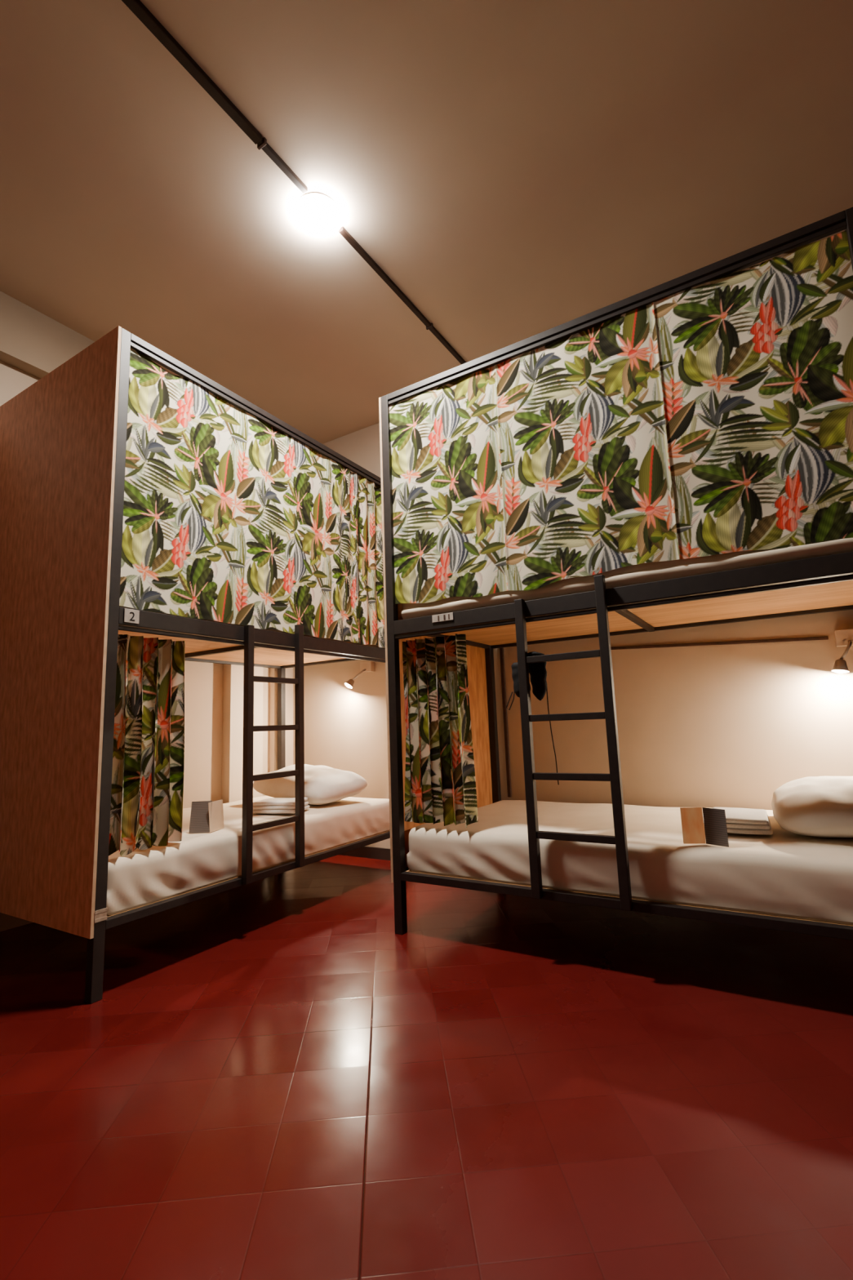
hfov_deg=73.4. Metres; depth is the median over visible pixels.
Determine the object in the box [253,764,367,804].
pillow
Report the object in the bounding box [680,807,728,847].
folded card
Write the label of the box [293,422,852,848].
wall
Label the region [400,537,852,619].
mattress
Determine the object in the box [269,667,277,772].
trim
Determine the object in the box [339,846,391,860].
baseboard
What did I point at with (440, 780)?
curtain
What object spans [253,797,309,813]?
folded towel
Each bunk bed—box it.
[0,325,390,1004]
[378,207,852,940]
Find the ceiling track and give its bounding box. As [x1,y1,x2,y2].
[121,0,466,364]
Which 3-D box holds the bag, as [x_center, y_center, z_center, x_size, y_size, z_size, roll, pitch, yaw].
[0.406,0.320,2.339,0.212,0.533,0.101,-7,-10,31]
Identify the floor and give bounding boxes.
[0,854,852,1279]
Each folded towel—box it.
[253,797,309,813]
[713,807,773,835]
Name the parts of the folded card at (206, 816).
text panel, picture panel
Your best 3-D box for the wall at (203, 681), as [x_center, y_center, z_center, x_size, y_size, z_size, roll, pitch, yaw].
[-2.729,-0.300,2.050,0.100,3.200,6.130,-7,-10,31]
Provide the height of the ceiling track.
0.024 m
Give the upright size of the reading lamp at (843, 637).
0.204 m
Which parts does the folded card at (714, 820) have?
picture panel, text panel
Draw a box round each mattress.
[106,795,390,915]
[119,605,385,648]
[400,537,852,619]
[406,800,852,924]
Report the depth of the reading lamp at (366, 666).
4.14 m
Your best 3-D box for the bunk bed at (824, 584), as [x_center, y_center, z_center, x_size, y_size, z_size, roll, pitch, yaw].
[0.920,-0.015,2.659,1.967,2.552,1.133,-7,-10,31]
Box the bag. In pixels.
[506,651,559,784]
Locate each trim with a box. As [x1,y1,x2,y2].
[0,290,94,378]
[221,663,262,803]
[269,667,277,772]
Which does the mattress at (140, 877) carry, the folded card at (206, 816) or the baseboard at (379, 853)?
the folded card at (206, 816)
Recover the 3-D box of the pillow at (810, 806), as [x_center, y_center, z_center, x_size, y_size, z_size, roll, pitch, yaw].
[1.593,0.622,2.176,0.487,0.187,0.644,-7,-10,29]
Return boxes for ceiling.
[0,0,852,444]
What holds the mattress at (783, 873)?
on the bunk bed at (824, 584)
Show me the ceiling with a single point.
(518, 170)
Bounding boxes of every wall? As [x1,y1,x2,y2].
[0,360,293,931]
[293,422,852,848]
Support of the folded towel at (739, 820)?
on the mattress at (783, 873)
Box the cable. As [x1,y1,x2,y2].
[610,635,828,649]
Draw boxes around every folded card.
[188,799,223,833]
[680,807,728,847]
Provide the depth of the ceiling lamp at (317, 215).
2.55 m
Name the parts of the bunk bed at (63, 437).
panel, post, number plate, bunk rail, rail, bunk rail, rail, post, bunk rail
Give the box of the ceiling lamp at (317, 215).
[292,192,342,237]
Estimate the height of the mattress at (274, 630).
0.148 m
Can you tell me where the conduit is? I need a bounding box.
[499,647,511,797]
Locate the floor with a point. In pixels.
(268, 1079)
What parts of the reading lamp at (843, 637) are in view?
bulb, lamp arm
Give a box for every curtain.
[108,634,185,856]
[119,347,385,648]
[389,230,852,604]
[402,633,478,827]
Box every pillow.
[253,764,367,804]
[771,776,852,837]
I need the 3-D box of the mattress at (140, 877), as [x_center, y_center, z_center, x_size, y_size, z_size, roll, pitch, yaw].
[-1.113,1.048,3.121,1.033,0.212,1.855,-7,-10,31]
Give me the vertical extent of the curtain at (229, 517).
1.117 m
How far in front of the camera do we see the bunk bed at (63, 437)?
2.36 m
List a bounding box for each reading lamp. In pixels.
[344,661,374,688]
[831,628,852,673]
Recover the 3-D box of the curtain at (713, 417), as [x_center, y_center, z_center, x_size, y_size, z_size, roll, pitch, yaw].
[0.627,-0.767,2.326,1.874,1.078,0.018,-7,-10,31]
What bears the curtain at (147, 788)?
hanging from the bunk bed at (63, 437)
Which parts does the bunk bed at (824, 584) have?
post, panel, number plate, bunk rail, post, rail, bunk rail, rail, bunk rail, post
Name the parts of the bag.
cord, cord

